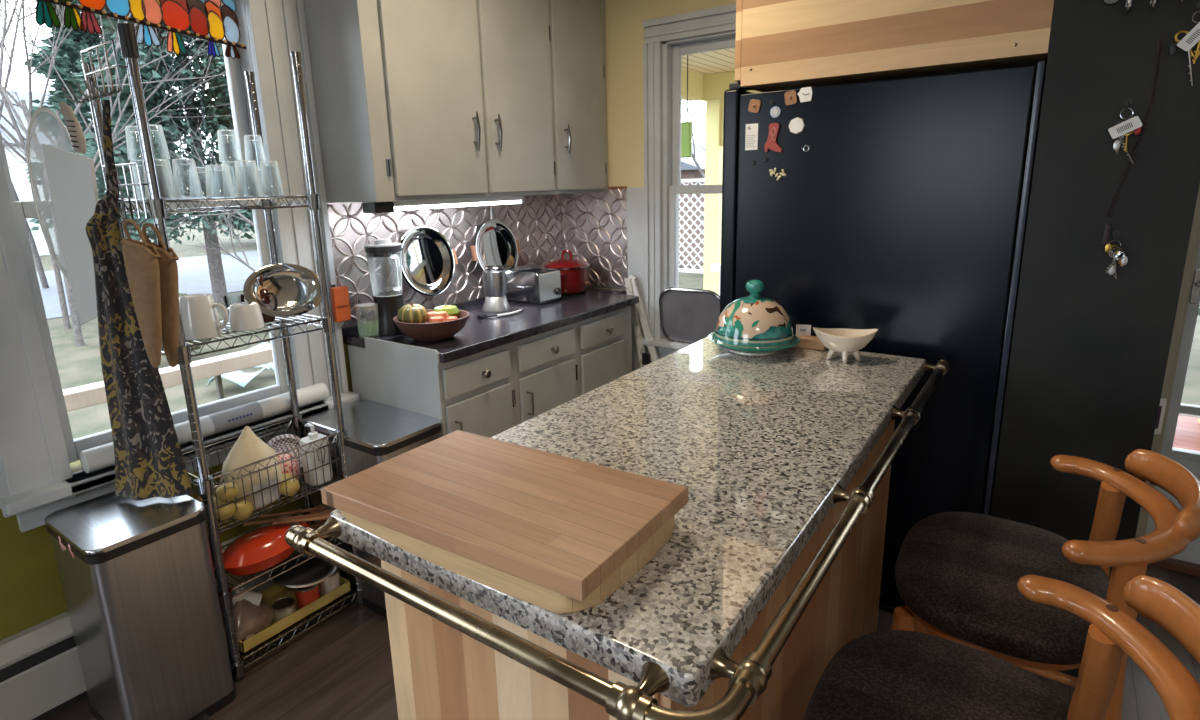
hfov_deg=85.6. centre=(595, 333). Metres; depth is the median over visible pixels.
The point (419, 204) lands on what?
diffuser
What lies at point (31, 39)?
bare tree
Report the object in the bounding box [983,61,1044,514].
trim
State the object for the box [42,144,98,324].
cutting board
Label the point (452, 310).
apple
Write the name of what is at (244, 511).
onion
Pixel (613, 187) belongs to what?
strip
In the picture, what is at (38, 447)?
window
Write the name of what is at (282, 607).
can
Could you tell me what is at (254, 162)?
drinking glass
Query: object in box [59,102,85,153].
brush
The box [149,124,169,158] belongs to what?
drinking glass
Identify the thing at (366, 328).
jar
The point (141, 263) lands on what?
oven mitt
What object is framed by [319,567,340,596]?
can
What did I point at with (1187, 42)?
bunch
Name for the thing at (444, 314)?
peach
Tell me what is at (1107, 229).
chain
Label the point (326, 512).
wooden spoon
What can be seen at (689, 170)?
lattice fence
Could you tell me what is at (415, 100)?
upper cabinet
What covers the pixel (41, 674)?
baseboard heater
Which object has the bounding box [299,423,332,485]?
soap bottle
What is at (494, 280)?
cup
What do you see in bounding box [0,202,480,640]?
wall
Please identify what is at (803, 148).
magnet
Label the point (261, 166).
drinking glass
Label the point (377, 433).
bin
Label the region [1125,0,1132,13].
coat hook
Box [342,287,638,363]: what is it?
countertop
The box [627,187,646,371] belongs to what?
trim
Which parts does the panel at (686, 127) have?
cord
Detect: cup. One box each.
[233,587,262,605]
[483,269,506,296]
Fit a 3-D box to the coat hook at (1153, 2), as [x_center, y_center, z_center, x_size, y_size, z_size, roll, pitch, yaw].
[1.286,-0.787,1.489,0.012,0.082,0.034,8,16,34]
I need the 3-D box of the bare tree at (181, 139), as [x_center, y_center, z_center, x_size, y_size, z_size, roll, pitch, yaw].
[-4.445,-1.642,8.922,3.791,3.640,2.058,-4,13,-10]
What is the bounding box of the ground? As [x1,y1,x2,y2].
[33,221,1199,438]
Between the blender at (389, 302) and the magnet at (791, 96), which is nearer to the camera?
the magnet at (791, 96)
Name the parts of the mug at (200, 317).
handle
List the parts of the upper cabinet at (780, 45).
door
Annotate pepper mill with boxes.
[259,276,277,322]
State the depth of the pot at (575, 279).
3.24 m
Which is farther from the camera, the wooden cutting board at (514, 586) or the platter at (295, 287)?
the platter at (295, 287)
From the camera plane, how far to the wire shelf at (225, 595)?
1.97 m
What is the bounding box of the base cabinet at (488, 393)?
[348,306,631,437]
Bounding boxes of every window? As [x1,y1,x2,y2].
[0,0,359,531]
[642,4,735,358]
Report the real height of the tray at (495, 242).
0.286 m
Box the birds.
[36,0,246,58]
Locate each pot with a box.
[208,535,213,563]
[547,266,588,293]
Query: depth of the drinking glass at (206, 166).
1.80 m
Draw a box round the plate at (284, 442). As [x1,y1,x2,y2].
[267,434,302,466]
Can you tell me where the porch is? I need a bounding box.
[681,69,1199,422]
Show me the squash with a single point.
(410, 313)
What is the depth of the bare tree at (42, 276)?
14.24 m
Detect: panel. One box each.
[679,178,704,273]
[681,55,691,157]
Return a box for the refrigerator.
[720,65,1041,612]
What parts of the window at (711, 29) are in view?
sill, sash, sash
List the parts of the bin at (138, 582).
lid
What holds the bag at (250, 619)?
in the cardboard tray at (276, 591)
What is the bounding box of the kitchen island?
[285,337,949,719]
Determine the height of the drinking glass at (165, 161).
0.100 m
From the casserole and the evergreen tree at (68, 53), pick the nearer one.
the casserole
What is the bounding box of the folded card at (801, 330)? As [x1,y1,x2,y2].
[796,324,810,336]
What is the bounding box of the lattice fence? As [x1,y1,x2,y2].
[679,142,704,265]
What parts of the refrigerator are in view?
door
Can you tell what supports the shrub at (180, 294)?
on the ground
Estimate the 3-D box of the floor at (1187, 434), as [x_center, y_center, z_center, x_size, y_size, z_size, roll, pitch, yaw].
[2.695,0.684,3.486,5.750,0.060,2.240,8,16,34]
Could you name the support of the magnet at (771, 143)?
attached to the refrigerator
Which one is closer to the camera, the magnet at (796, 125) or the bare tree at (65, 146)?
the magnet at (796, 125)
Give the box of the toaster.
[505,268,560,304]
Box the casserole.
[223,523,308,575]
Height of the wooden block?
0.036 m
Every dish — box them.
[515,265,542,270]
[813,327,877,362]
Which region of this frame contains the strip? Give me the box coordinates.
[608,186,626,189]
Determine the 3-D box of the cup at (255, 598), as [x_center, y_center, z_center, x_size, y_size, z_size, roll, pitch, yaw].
[-1.108,0.837,2.060,0.093,0.078,0.065,-7,14,-22]
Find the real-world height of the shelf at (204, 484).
0.179 m
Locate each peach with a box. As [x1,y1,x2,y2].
[427,311,435,322]
[429,316,444,322]
[434,311,448,318]
[445,316,457,320]
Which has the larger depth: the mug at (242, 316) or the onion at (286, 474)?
the onion at (286, 474)
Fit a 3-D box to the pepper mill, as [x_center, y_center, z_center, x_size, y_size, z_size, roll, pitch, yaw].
[-1.020,-0.110,2.001,0.086,0.147,0.062,8,16,34]
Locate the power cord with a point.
(596, 280)
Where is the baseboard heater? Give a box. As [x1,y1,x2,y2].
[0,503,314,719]
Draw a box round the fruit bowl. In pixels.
[393,309,469,341]
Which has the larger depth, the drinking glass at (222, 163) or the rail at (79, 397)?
the rail at (79, 397)
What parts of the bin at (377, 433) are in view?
lid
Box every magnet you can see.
[748,99,760,112]
[764,123,781,151]
[769,168,785,180]
[770,106,780,117]
[784,90,796,104]
[789,117,804,133]
[797,87,812,101]
[801,145,809,151]
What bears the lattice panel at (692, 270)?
on the ground
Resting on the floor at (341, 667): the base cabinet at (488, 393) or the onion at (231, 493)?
the base cabinet at (488, 393)
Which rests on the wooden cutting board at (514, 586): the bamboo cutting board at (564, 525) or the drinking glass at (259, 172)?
the bamboo cutting board at (564, 525)
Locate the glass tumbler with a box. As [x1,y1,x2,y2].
[223,294,244,322]
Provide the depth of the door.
2.29 m
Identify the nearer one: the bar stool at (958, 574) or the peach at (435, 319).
the bar stool at (958, 574)
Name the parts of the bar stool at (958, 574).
leg, leg, leg, leg, arm rail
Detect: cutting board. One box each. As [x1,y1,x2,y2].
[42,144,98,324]
[321,430,687,600]
[341,511,674,613]
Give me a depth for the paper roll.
2.14 m
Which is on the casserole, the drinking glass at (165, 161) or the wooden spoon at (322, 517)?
the wooden spoon at (322, 517)
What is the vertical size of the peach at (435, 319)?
0.050 m
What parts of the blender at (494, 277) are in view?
motor, cord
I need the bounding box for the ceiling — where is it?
[682,48,734,74]
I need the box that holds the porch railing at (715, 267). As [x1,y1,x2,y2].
[711,263,1199,417]
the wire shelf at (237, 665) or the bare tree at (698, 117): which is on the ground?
the bare tree at (698, 117)
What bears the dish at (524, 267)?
on the toaster
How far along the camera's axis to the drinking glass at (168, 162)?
1.77 m
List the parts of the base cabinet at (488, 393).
handle, drawer, door, knob, handle, drawer, door, knob, drawer, door, knob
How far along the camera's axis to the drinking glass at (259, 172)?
2.03 m
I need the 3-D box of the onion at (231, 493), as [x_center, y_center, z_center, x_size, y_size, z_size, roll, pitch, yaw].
[-1.079,0.464,1.899,0.060,0.060,0.058,-6,14,-18]
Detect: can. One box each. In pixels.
[272,596,295,623]
[295,583,319,609]
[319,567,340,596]
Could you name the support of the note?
attached to the refrigerator
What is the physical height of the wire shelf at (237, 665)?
0.048 m
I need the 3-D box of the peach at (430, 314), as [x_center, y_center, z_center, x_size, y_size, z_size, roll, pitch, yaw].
[-0.610,-0.061,2.435,0.060,0.046,0.059,8,16,34]
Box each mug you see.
[179,293,227,339]
[226,302,264,330]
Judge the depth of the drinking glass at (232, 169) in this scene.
1.97 m
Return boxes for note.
[745,123,757,149]
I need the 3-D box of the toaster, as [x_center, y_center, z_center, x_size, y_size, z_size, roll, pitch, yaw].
[-0.321,-0.232,3.122,0.272,0.153,0.202,8,16,34]
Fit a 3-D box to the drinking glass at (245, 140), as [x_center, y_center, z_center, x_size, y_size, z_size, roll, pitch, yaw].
[-1.038,-0.558,1.971,0.060,0.088,0.060,8,16,34]
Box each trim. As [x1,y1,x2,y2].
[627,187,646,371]
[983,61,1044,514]
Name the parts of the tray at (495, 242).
wooden handle, wooden handle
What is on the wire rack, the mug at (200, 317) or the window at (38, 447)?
the mug at (200, 317)
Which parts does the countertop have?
panel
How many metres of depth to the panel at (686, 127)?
4.17 m
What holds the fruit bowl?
on the countertop
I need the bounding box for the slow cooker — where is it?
[544,250,590,295]
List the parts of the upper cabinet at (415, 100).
door, handle, handle, door, handle, door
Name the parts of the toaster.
handle, plate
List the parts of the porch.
post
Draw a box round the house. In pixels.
[0,90,120,254]
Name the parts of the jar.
lid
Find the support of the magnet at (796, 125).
attached to the refrigerator
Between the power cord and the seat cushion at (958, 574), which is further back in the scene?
the power cord
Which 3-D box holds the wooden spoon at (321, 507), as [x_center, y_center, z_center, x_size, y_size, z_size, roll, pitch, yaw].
[-1.022,0.603,2.204,0.045,0.065,0.242,10,17,40]
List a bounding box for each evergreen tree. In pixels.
[23,0,200,240]
[66,0,254,311]
[208,157,252,222]
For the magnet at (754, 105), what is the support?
attached to the refrigerator
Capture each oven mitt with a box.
[119,219,161,367]
[142,223,178,366]
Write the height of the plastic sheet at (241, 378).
0.175 m
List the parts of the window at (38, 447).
sash, sash, sill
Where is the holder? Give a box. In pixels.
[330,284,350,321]
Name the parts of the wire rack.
post, apron, post, post, post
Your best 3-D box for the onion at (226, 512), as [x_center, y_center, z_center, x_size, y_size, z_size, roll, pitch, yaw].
[-1.086,0.510,1.896,0.062,0.066,0.062,8,16,34]
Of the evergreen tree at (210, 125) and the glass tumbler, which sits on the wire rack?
the glass tumbler
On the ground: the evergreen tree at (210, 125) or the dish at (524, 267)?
the evergreen tree at (210, 125)
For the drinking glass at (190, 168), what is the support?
on the wire rack
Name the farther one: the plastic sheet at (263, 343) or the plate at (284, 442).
the plastic sheet at (263, 343)
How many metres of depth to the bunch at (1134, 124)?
1.56 m
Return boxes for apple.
[433,303,458,316]
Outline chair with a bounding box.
[659,287,719,343]
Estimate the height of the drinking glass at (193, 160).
0.105 m
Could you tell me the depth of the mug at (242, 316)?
1.90 m
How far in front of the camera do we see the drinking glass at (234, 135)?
1.88 m
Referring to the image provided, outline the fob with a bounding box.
[1102,0,1119,4]
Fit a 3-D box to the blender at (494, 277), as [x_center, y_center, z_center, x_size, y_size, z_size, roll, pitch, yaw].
[-0.455,-0.189,2.848,0.208,0.199,0.254,8,16,34]
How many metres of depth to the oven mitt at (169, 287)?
1.67 m
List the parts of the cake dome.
dome lid, plate, knob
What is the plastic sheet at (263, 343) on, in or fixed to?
on the ground
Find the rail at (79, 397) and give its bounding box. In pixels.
[63,345,272,411]
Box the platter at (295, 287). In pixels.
[243,263,320,316]
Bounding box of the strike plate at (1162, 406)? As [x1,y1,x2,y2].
[1154,399,1166,434]
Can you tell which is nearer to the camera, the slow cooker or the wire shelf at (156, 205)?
the wire shelf at (156, 205)
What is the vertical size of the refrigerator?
1.745 m
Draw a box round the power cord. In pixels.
[595,279,611,291]
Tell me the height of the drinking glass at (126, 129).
0.088 m
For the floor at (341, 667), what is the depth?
1.95 m
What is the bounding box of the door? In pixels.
[1135,185,1199,576]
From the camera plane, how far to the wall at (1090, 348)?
1.66 m
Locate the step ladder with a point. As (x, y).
(637, 309)
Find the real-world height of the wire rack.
1.825 m
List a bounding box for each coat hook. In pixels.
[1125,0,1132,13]
[1150,0,1156,10]
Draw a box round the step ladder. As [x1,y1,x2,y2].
[624,274,657,367]
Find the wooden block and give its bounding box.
[793,335,826,350]
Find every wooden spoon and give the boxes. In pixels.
[243,508,335,525]
[256,504,328,518]
[272,516,329,524]
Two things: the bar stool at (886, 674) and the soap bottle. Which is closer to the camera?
the bar stool at (886, 674)
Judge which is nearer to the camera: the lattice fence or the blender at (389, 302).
the blender at (389, 302)
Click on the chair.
(687, 315)
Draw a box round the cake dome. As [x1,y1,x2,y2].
[708,279,799,355]
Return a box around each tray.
[221,576,350,653]
[393,225,457,295]
[470,219,520,270]
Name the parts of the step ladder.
rail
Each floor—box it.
[45,565,1199,719]
[1173,416,1199,450]
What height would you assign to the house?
6.200 m
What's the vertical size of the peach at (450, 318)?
0.045 m
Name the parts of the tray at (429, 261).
wooden handle, wooden handle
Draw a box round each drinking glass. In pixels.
[125,126,137,159]
[130,160,161,199]
[142,159,175,198]
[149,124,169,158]
[149,159,178,197]
[172,159,203,198]
[189,167,218,197]
[205,165,235,197]
[214,166,236,194]
[217,129,241,161]
[221,161,247,196]
[235,160,262,196]
[242,166,265,195]
[244,135,266,165]
[247,166,272,195]
[260,161,283,195]
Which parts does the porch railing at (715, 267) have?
handrail, rail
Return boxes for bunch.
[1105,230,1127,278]
[1108,98,1141,163]
[1170,1,1199,85]
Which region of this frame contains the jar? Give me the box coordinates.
[355,303,378,338]
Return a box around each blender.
[364,239,403,335]
[477,265,522,318]
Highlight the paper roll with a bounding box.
[79,383,328,472]
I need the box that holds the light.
[362,196,522,218]
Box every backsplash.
[327,194,562,328]
[561,189,627,289]
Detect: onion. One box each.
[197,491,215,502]
[215,502,235,519]
[216,482,238,501]
[232,500,252,520]
[279,477,299,495]
[282,473,292,479]
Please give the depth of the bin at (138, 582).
1.70 m
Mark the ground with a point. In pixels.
(77, 366)
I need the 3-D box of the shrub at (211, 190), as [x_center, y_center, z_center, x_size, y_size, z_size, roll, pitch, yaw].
[-13.530,-5.643,27.152,6.363,3.607,6.288,-6,14,-21]
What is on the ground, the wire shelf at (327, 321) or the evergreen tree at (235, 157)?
the evergreen tree at (235, 157)
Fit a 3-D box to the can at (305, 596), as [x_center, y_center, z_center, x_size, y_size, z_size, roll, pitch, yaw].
[-0.972,0.879,2.189,0.074,0.082,0.074,8,16,34]
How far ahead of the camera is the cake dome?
1.88 m
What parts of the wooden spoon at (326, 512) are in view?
handle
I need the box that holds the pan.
[268,550,336,587]
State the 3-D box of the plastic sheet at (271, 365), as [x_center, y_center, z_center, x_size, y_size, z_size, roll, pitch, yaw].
[-3.810,0.408,7.583,0.482,0.363,0.433,-11,16,-37]
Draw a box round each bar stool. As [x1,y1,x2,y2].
[803,575,1199,719]
[891,449,1199,719]
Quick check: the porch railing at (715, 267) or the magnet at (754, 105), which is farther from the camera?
the porch railing at (715, 267)
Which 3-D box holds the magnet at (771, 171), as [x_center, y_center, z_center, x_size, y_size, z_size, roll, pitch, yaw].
[0.584,-0.514,2.085,0.058,0.041,0.007,8,16,34]
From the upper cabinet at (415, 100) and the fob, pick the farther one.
the upper cabinet at (415, 100)
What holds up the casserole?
on the wire rack
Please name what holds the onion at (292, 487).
on the wire rack
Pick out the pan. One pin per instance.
(315, 570)
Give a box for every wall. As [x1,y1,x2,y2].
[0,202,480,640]
[560,0,1043,514]
[990,0,1199,677]
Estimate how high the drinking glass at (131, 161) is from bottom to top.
0.105 m
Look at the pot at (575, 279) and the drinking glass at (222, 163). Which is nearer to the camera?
the drinking glass at (222, 163)
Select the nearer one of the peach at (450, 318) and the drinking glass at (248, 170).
the drinking glass at (248, 170)
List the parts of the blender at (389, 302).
lid, motor, jug handle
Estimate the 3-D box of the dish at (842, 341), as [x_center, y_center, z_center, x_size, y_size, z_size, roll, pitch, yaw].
[0.707,0.030,1.847,0.122,0.094,0.148,-12,17,-40]
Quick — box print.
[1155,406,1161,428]
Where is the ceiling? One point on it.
(719, 61)
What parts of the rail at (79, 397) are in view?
post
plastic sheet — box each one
[207,367,264,387]
[247,342,270,368]
[266,362,274,370]
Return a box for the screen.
[27,107,77,279]
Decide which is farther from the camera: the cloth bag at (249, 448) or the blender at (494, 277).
the blender at (494, 277)
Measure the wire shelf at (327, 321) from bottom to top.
0.048 m
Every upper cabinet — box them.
[304,0,607,202]
[735,0,1054,91]
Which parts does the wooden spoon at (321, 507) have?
handle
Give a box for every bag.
[219,426,282,510]
[222,599,273,648]
[277,451,299,480]
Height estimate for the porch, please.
2.310 m
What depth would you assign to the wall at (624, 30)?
3.15 m
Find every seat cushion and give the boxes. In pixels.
[803,630,1069,719]
[895,512,1108,664]
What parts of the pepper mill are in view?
knob, handle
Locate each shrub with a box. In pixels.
[161,293,222,355]
[193,172,252,229]
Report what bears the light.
attached to the upper cabinet at (415, 100)
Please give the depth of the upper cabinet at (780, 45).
1.86 m
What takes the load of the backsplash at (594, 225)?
attached to the wall at (624, 30)
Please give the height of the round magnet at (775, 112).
0.036 m
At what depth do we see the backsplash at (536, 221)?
2.86 m
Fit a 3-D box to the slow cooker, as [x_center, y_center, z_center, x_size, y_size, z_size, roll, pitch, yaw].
[-0.146,-0.324,3.343,0.291,0.223,0.258,-10,16,-33]
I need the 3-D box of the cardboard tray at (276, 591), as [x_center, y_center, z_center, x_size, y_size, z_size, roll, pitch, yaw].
[-1.051,0.909,2.181,0.205,0.038,0.375,8,16,34]
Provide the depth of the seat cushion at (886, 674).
1.01 m
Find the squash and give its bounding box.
[397,303,427,322]
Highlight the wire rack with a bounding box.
[61,23,362,681]
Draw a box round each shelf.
[117,194,319,218]
[161,314,334,364]
[182,414,346,532]
[213,505,343,609]
[228,585,362,678]
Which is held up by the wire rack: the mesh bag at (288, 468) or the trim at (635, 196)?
the mesh bag at (288, 468)
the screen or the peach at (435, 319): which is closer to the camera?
the screen
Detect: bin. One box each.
[44,491,236,719]
[301,399,441,617]
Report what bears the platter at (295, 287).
on the wire rack
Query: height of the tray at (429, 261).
0.295 m
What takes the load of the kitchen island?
on the floor at (341, 667)
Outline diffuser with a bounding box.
[394,200,521,210]
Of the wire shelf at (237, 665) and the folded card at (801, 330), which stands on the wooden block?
the folded card at (801, 330)
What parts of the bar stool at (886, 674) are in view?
leg, arm rail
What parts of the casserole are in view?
lid, handle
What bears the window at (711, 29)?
in the wall at (624, 30)
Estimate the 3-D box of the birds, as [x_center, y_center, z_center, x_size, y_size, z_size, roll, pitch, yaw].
[-1.276,-0.919,1.805,0.019,0.246,0.585,8,16,34]
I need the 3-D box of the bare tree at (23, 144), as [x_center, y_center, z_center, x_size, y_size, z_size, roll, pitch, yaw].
[-8.529,-4.663,9.805,6.219,9.321,8.121,-3,13,-7]
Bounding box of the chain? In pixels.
[1102,38,1163,243]
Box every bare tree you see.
[0,0,55,287]
[0,0,80,328]
[0,0,108,177]
[0,0,202,190]
[0,0,230,345]
[114,77,255,270]
[681,100,705,177]
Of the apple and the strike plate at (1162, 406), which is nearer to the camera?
the strike plate at (1162, 406)

